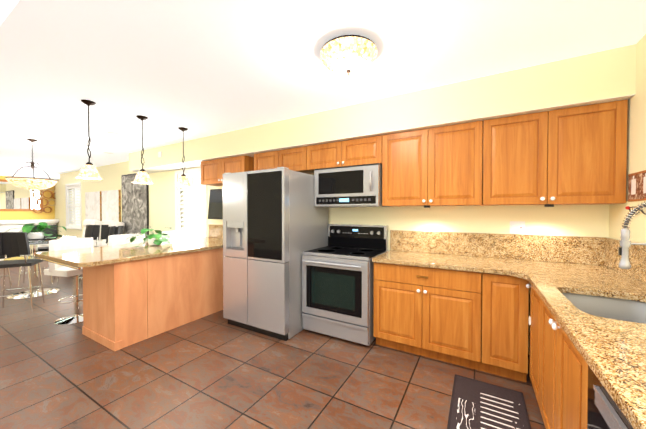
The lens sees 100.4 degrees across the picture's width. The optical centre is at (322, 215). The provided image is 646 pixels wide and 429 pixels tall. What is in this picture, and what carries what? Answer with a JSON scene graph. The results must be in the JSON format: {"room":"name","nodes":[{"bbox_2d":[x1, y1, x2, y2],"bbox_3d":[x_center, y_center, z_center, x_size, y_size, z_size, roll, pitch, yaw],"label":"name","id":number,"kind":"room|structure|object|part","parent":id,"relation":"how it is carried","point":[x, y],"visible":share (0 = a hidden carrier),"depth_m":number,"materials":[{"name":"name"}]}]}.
{"room":"kitchen and dining room","nodes":[
{"label":"kitchen and dining room","id":0,"kind":"room"},
{"bbox_2d":[0,0,19,25],"bbox_3d":[-4.459,-1.461,3.186,12.850,0.439,0.140,0,1,30],"label":"beam","id":1,"kind":"structure","parent":0,"point":[7,7],"depth_m":1.66,"materials":[{"name":"white paint"}]},
{"bbox_2d":[0,176,54,219],"bbox_3d":[-10.323,-0.222,6.019,0.120,3.000,6.310,0,1,30],"label":"wall","id":2,"kind":"structure","parent":0,"point":[18,215],"depth_m":8.31,"materials":[{"name":"yellow paint"}]},
{"bbox_2d":[0,179,55,212],"bbox_3d":[-9.084,-0.637,7.916,0.112,1.160,2.286,0,1,30],"label":"mirror","id":3,"kind":"object","parent":2,"relation":"attached to","point":[13,198],"visible":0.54,"depth_m":8.06,"materials":[{"name":"orange"}]},
{"bbox_2d":[0,260,545,428],"bbox_3d":[-4.679,1.325,2.846,13.050,0.001,6.390,0,1,30],"label":"floor","id":4,"kind":"structure","parent":0,"point":[216,370],"depth_m":2.19,"materials":[{"name":"tile"}]},
{"bbox_2d":[0,255,11,288],"bbox_3d":[-5.780,0.751,4.498,0.644,1.101,0.512,0,1,-5],"label":"dining chair","id":5,"kind":"object","parent":4,"relation":"on","point":[8,275],"visible":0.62,"depth_m":4.72,"materials":[{"name":"brown wood"}]},
{"bbox_2d":[0,232,44,311],"bbox_3d":[-4.220,0.763,3.665,0.512,1.101,0.644,0,1,-30],"label":"dining chair","id":6,"kind":"object","parent":4,"relation":"on","point":[13,243],"visible":1,"depth_m":3.57,"materials":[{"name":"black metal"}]},
{"bbox_2d":[0,219,58,260],"bbox_3d":[-9.200,0.692,7.434,0.419,1.130,2.720,0,1,30],"label":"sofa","id":7,"kind":"object","parent":4,"relation":"on","point":[6,225],"visible":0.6,"depth_m":7.79,"materials":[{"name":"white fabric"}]},
{"bbox_2d":[18,225,56,287],"bbox_3d":[-5.514,0.740,5.210,0.512,1.101,0.644,-1,1,-40],"label":"dining chair","id":8,"kind":"object","parent":4,"relation":"on","point":[48,231],"visible":0.33,"depth_m":5.24,"materials":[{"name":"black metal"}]},
{"bbox_2d":[3,236,83,299],"bbox_3d":[-4.801,0.852,4.476,1.610,0.898,1.260,0,1,30],"label":"dining table","id":9,"kind":"object","parent":4,"relation":"on","point":[33,244],"visible":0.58,"depth_m":4.44,"materials":[{"name":"silver metal"}]},
{"bbox_2d":[6,222,65,239],"bbox_3d":[-4.867,0.252,4.528,0.663,0.294,0.760,0,1,30],"label":"centrepiece","id":10,"kind":"object","parent":9,"relation":"on","point":[36,234],"visible":0.96,"depth_m":4.51,"materials":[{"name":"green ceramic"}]},
{"bbox_3d":[-4.801,0.409,4.469,1.610,0.012,1.260,0,1,30],"label":"dining table glass","id":11,"kind":"part","parent":9,"relation":"part of","materials":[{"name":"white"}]},
{"bbox_2d":[44,238,92,324],"bbox_3d":[-3.165,0.809,3.445,0.426,1.015,0.484,0,1,16],"label":"bar stool","id":12,"kind":"object","parent":4,"relation":"on","point":[61,270],"visible":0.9,"depth_m":3.40,"materials":[{"name":"silver metal"}]},
{"bbox_2d":[48,219,103,264],"bbox_3d":[-5.958,0.683,6.572,0.880,1.174,0.856,0,1,26],"label":"recliner","id":13,"kind":"object","parent":4,"relation":"on","point":[90,222],"visible":0.15,"depth_m":6.71,"materials":[{"name":"white leather"}]},
{"bbox_2d":[57,225,108,284],"bbox_3d":[-4.727,0.739,5.320,0.512,1.101,0.644,0,1,10],"label":"dining chair","id":14,"kind":"object","parent":4,"relation":"on","point":[92,231],"visible":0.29,"depth_m":5.44,"materials":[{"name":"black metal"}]},
{"bbox_2d":[73,226,123,293],"bbox_3d":[-3.992,0.746,4.825,0.644,1.101,0.512,0,1,-30],"label":"dining chair","id":15,"kind":"object","parent":4,"relation":"on","point":[114,230],"visible":0.25,"depth_m":4.83,"materials":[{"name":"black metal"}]},
{"bbox_2d":[80,220,124,275],"bbox_3d":[-5.063,0.691,6.055,0.880,1.174,0.856,1,1,34],"label":"recliner","id":16,"kind":"object","parent":4,"relation":"on","point":[109,223],"visible":0.21,"depth_m":6.16,"materials":[{"name":"white leather"}]},
{"bbox_2d":[108,234,144,245],"bbox_3d":[-2.950,0.799,4.097,0.426,1.015,0.484,1,1,35],"label":"bar stool","id":17,"kind":"object","parent":4,"relation":"on","point":[121,239],"visible":0.12,"depth_m":4.17,"materials":[{"name":"silver metal"}]},
{"bbox_2d":[82,248,222,351],"bbox_3d":[-1.876,0.878,3.661,0.756,0.869,1.955,0,1,30],"label":"base cabinet","id":18,"kind":"object","parent":4,"relation":"on","point":[127,303],"visible":0.67,"depth_m":2.94,"materials":[{"name":"brown wood"}]},
{"bbox_2d":[35,224,222,269],"bbox_3d":[-1.977,0.322,3.559,1.600,0.295,2.217,0,1,30],"label":"countertop","id":19,"kind":"structure","parent":18,"relation":"on","point":[77,259],"depth_m":3.10,"materials":[{"name":"beige granite"}]},
{"bbox_2d":[120,226,184,246],"bbox_3d":[-2.241,0.269,3.664,0.681,0.267,0.729,0,1,30],"label":"potted plant","id":20,"kind":"object","parent":19,"relation":"on","point":[152,239],"visible":1,"depth_m":3.58,"materials":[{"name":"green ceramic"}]},
{"bbox_2d":[161,231,184,239],"bbox_3d":[-2.602,0.789,4.738,0.426,1.015,0.484,0,1,26],"label":"bar stool","id":21,"kind":"object","parent":4,"relation":"on","point":[180,234],"visible":0.21,"depth_m":4.89,"materials":[{"name":"silver metal"}]},
{"bbox_2d":[223,167,327,340],"bbox_3d":[-0.566,0.400,3.420,0.933,1.834,0.954,0,1,30],"label":"refrigerator","id":22,"kind":"object","parent":4,"relation":"on","point":[275,223],"visible":1,"depth_m":2.98,"materials":[{"name":"silver metal"}]},
{"bbox_2d":[302,224,387,344],"bbox_3d":[0.253,0.719,3.104,0.787,1.205,0.749,0,1,30],"label":"steel electric range","id":23,"kind":"object","parent":4,"relation":"on","point":[338,286],"visible":1,"depth_m":2.86,"materials":[{"name":"grey metal"}]},
{"bbox_2d":[373,262,492,373],"bbox_3d":[1.083,0.893,2.706,1.000,0.868,0.582,0,1,30],"label":"base cabinet","id":24,"kind":"object","parent":4,"relation":"on","point":[475,320],"depth_m":2.42,"materials":[{"name":"brown wood"}]},
{"bbox_2d":[372,230,523,277],"bbox_3d":[1.142,0.319,2.599,1.200,0.280,0.757,0,1,30],"label":"countertop","id":25,"kind":"structure","parent":24,"relation":"on","point":[492,253],"depth_m":2.70,"materials":[{"name":"beige stone"}]},
{"bbox_2d":[447,374,530,428],"bbox_3d":[0.918,1.339,1.474,0.459,0.014,1.524,0,1,30],"label":"kitchen mat","id":26,"kind":"object","parent":4,"relation":"on","point":[475,404],"visible":0.98,"depth_m":1.86,"materials":[{"name":"grey"}]},
{"bbox_2d":[493,274,528,381],"bbox_3d":[1.571,0.897,2.424,0.377,0.868,0.582,0,1,30],"label":"base cabinet","id":27,"kind":"object","parent":4,"relation":"on","point":[510,293],"depth_m":2.14,"materials":[{"name":"brown wood"}]},
{"bbox_2d":[526,284,587,428],"bbox_3d":[1.504,0.912,1.377,0.611,0.869,1.240,0,1,30],"label":"base cabinet","id":28,"kind":"object","parent":4,"relation":"on","point":[558,375],"visible":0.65,"depth_m":1.37,"materials":[{"name":"brown wood"}]},
{"bbox_2d":[520,234,645,428],"bbox_3d":[1.217,0.344,0.864,0.668,0.280,3.688,0,1,30],"label":"countertop","id":29,"kind":"structure","parent":28,"relation":"on","point":[551,269],"depth_m":1.53,"materials":[{"name":"beige stone"}]},
{"bbox_2d":[562,293,645,323],"bbox_3d":[1.480,0.598,1.335,0.439,0.239,0.584,0,1,30],"label":"sink","id":30,"kind":"object","parent":29,"relation":"in","point":[621,309],"visible":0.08,"depth_m":1.55,"materials":[{"name":"silver metal"}]},
{"bbox_2d":[618,201,645,268],"bbox_3d":[1.592,0.176,1.234,0.304,0.524,0.154,0,1,30],"label":"pull-down faucet","id":31,"kind":"object","parent":29,"relation":"on","point":[625,243],"visible":1,"depth_m":1.33,"materials":[{"name":"silver metal"}]},
{"bbox_2d":[587,365,633,428],"bbox_3d":[1.046,0.925,0.574,0.588,0.868,0.600,0,1,30],"label":"dishwasher","id":32,"kind":"object","parent":4,"relation":"on","point":[604,411],"visible":0.48,"depth_m":0.85,"materials":[{"name":"silver metal"}]},
{"bbox_2d":[0,0,645,173],"bbox_3d":[-3.787,-1.258,4.351,13.050,0.001,2.825,0,1,30],"label":"ceiling","id":33,"kind":"structure","parent":0,"point":[196,68],"depth_m":2.07,"materials":[{"name":"white paint"}]},
{"bbox_2d":[0,168,59,179],"bbox_3d":[-10.024,-1.200,5.901,0.500,0.160,6.190,0,1,30],"label":"ceiling beam","id":34,"kind":"structure","parent":33,"relation":"attached to","point":[21,173],"depth_m":7.88,"materials":[{"name":"white paint"}]},
{"bbox_2d":[5,139,57,192],"bbox_3d":[-4.796,-0.816,4.447,0.624,0.884,0.610,0,1,30],"label":"chandelier","id":35,"kind":"object","parent":33,"relation":"hanging from","point":[33,184],"visible":1,"depth_m":4.34,"materials":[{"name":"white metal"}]},
{"bbox_2d":[76,99,101,179],"bbox_3d":[-2.542,-0.821,2.924,0.224,0.830,0.224,0,1,30],"label":"pendant light","id":36,"kind":"object","parent":33,"relation":"hanging from","point":[88,170],"visible":1,"depth_m":2.90,"materials":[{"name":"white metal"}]},
{"bbox_2d":[132,115,152,183],"bbox_3d":[-2.276,-0.828,3.394,0.224,0.830,0.224,0,1,30],"label":"pendant light","id":37,"kind":"object","parent":33,"relation":"hanging from","point":[142,176],"visible":1,"depth_m":3.37,"materials":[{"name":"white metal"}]},
{"bbox_2d":[175,127,191,186],"bbox_3d":[-2.001,-0.835,3.859,0.224,0.830,0.224,0,1,30],"label":"pendant light","id":38,"kind":"object","parent":33,"relation":"hanging from","point":[183,180],"visible":1,"depth_m":3.83,"materials":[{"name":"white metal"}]},
{"bbox_2d":[320,35,376,75],"bbox_3d":[0.188,-1.127,1.987,0.420,0.190,0.420,0,1,30],"label":"flush-mount ceiling light","id":39,"kind":"object","parent":33,"relation":"attached to","point":[347,55],"visible":1,"depth_m":1.87,"materials":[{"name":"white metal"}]},
{"bbox_2d":[129,44,635,172],"bbox_3d":[-0.766,-1.071,3.883,7.150,0.359,0.415,0,1,30],"label":"soffit beam","id":40,"kind":"structure","parent":33,"relation":"attached to","point":[605,76],"depth_m":2.57,"materials":[{"name":"pale yellow paint"}]},
{"bbox_2d":[54,143,608,354],"bbox_3d":[-3.095,0.005,5.567,13.090,2.560,0.140,0,1,30],"label":"wall","id":41,"kind":"structure","parent":0,"point":[577,220],"depth_m":3.09,"materials":[{"name":"beige paint"}]},
{"bbox_2d":[65,182,81,229],"bbox_3d":[-7.342,-0.271,7.986,1.140,1.370,0.180,0,1,30],"label":"living room window","id":42,"kind":"structure","parent":41,"relation":"in","point":[77,210],"depth_m":8.03,"materials":[{"name":"white"}]},
{"bbox_2d":[67,185,79,227],"bbox_3d":[-7.350,-0.271,7.972,0.966,1.240,0.073,0,1,30],"label":"window shutters","id":43,"kind":"object","parent":42,"relation":"attached to","point":[75,206],"visible":0.75,"depth_m":7.95,"materials":[{"name":"white paint"}]},
{"bbox_2d":[85,191,101,220],"bbox_3d":[-6.167,-0.190,7.232,0.900,0.900,0.046,0,1,30],"label":"canvas art","id":44,"kind":"object","parent":41,"relation":"attached to","point":[93,205],"visible":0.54,"depth_m":7.17},
{"bbox_2d":[102,190,120,221],"bbox_3d":[-5.302,-0.183,6.731,0.900,0.900,0.046,0,1,30],"label":"canvas art","id":45,"kind":"object","parent":41,"relation":"attached to","point":[111,204],"visible":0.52,"depth_m":6.66},
{"bbox_2d":[122,173,148,237],"bbox_3d":[-4.316,-0.244,6.168,1.130,1.440,0.032,0,1,30],"label":"canvas art","id":46,"kind":"object","parent":41,"relation":"attached to","point":[135,208],"visible":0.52,"depth_m":6.14,"materials":[{"name":"grey fabric"}]},
{"bbox_2d":[175,168,206,236],"bbox_3d":[-2.512,-0.180,5.192,1.000,1.430,0.180,0,1,30],"label":"kitchen window","id":47,"kind":"structure","parent":41,"relation":"in","point":[194,204],"depth_m":5.27,"materials":[{"name":"white"}]},
{"bbox_2d":[178,171,203,238],"bbox_3d":[-2.520,-0.180,5.179,0.826,1.300,0.073,0,1,30],"label":"window shutters","id":48,"kind":"object","parent":47,"relation":"attached to","point":[191,206],"visible":0.69,"depth_m":5.15,"materials":[{"name":"white paint"}]},
{"bbox_2d":[208,189,222,218],"bbox_3d":[-1.607,-0.200,4.552,0.840,0.520,0.128,0,1,26],"label":"tv","id":49,"kind":"object","parent":41,"relation":"attached to","point":[215,209],"visible":0.35,"depth_m":4.62,"materials":[{"name":"black plastic"}]},
{"bbox_2d":[201,155,253,185],"bbox_3d":[-1.510,-0.704,4.340,1.008,0.384,0.374,0,1,30],"label":"upper cabinet","id":50,"kind":"object","parent":41,"relation":"attached to","point":[213,172],"visible":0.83,"depth_m":4.20,"materials":[{"name":"brown wood"}]},
{"bbox_2d":[254,146,313,173],"bbox_3d":[-0.525,-0.736,3.770,0.905,0.304,0.374,0,1,30],"label":"upper cabinet","id":51,"kind":"object","parent":41,"relation":"attached to","point":[294,159],"visible":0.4,"depth_m":3.59,"materials":[{"name":"brown wood"}]},
{"bbox_2d":[307,135,381,171],"bbox_3d":[0.293,-0.729,3.296,0.975,0.304,0.374,0,1,30],"label":"upper cabinet","id":52,"kind":"object","parent":41,"relation":"attached to","point":[366,150],"visible":0.83,"depth_m":3.13,"materials":[{"name":"brown wood"}]},
{"bbox_2d":[314,163,389,207],"bbox_3d":[0.332,-0.337,3.219,0.803,0.463,0.479,0,1,30],"label":"microwave","id":53,"kind":"object","parent":52,"relation":"attached to","point":[353,186],"visible":0.98,"depth_m":3.03,"materials":[{"name":"silver metal"}]},
{"bbox_2d":[382,121,482,206],"bbox_3d":[1.124,-0.489,2.819,0.935,0.769,0.374,0,1,30],"label":"upper cabinet","id":54,"kind":"object","parent":41,"relation":"attached to","point":[439,166],"visible":0.98,"depth_m":2.66,"materials":[{"name":"brown wood"}]},
{"bbox_2d":[510,221,524,233],"bbox_3d":[1.880,0.114,2.604,0.120,0.120,0.008,0,1,30],"label":"outlet","id":55,"kind":"object","parent":41,"relation":"attached to","point":[517,227],"visible":1,"depth_m":2.60,"materials":[{"name":"white paint"}]},
{"bbox_2d":[482,99,627,205],"bbox_3d":[1.929,-0.482,2.353,0.916,0.769,0.374,0,1,30],"label":"upper cabinet","id":56,"kind":"object","parent":41,"relation":"attached to","point":[573,156],"visible":0.98,"depth_m":2.19,"materials":[{"name":"brown wood"}]},
{"bbox_2d":[544,204,553,206],"bbox_3d":[1.835,-0.084,2.182,0.059,0.021,0.059,0,1,18],"label":"puck light","id":57,"kind":"object","parent":56,"relation":"attached to","point":[545,205],"depth_m":2.16,"materials":[{"name":"black plastic"}]},
{"bbox_2d":[609,34,645,242],"bbox_3d":[0.904,-0.126,-0.475,0.120,3.000,6.310,0,1,30],"label":"wall","id":58,"kind":"structure","parent":0,"point":[636,135],"depth_m":1.90,"materials":[{"name":"beige paint"}]},
{"bbox_2d":[625,206,645,214],"bbox_3d":[1.981,-0.033,1.549,0.025,0.062,0.977,0,1,30],"label":"hook rack","id":59,"kind":"object","parent":58,"relation":"attached to","point":[627,207],"visible":0.5,"depth_m":1.90,"materials":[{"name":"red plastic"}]},
{"bbox_2d":[628,170,645,201],"bbox_3d":[1.591,-0.188,0.843,0.010,0.199,2.640,0,1,30],"label":"wall art","id":60,"kind":"object","parent":58,"relation":"attached to","point":[636,186],"depth_m":1.87,"materials":[{"name":"brown wood"}]}
]}

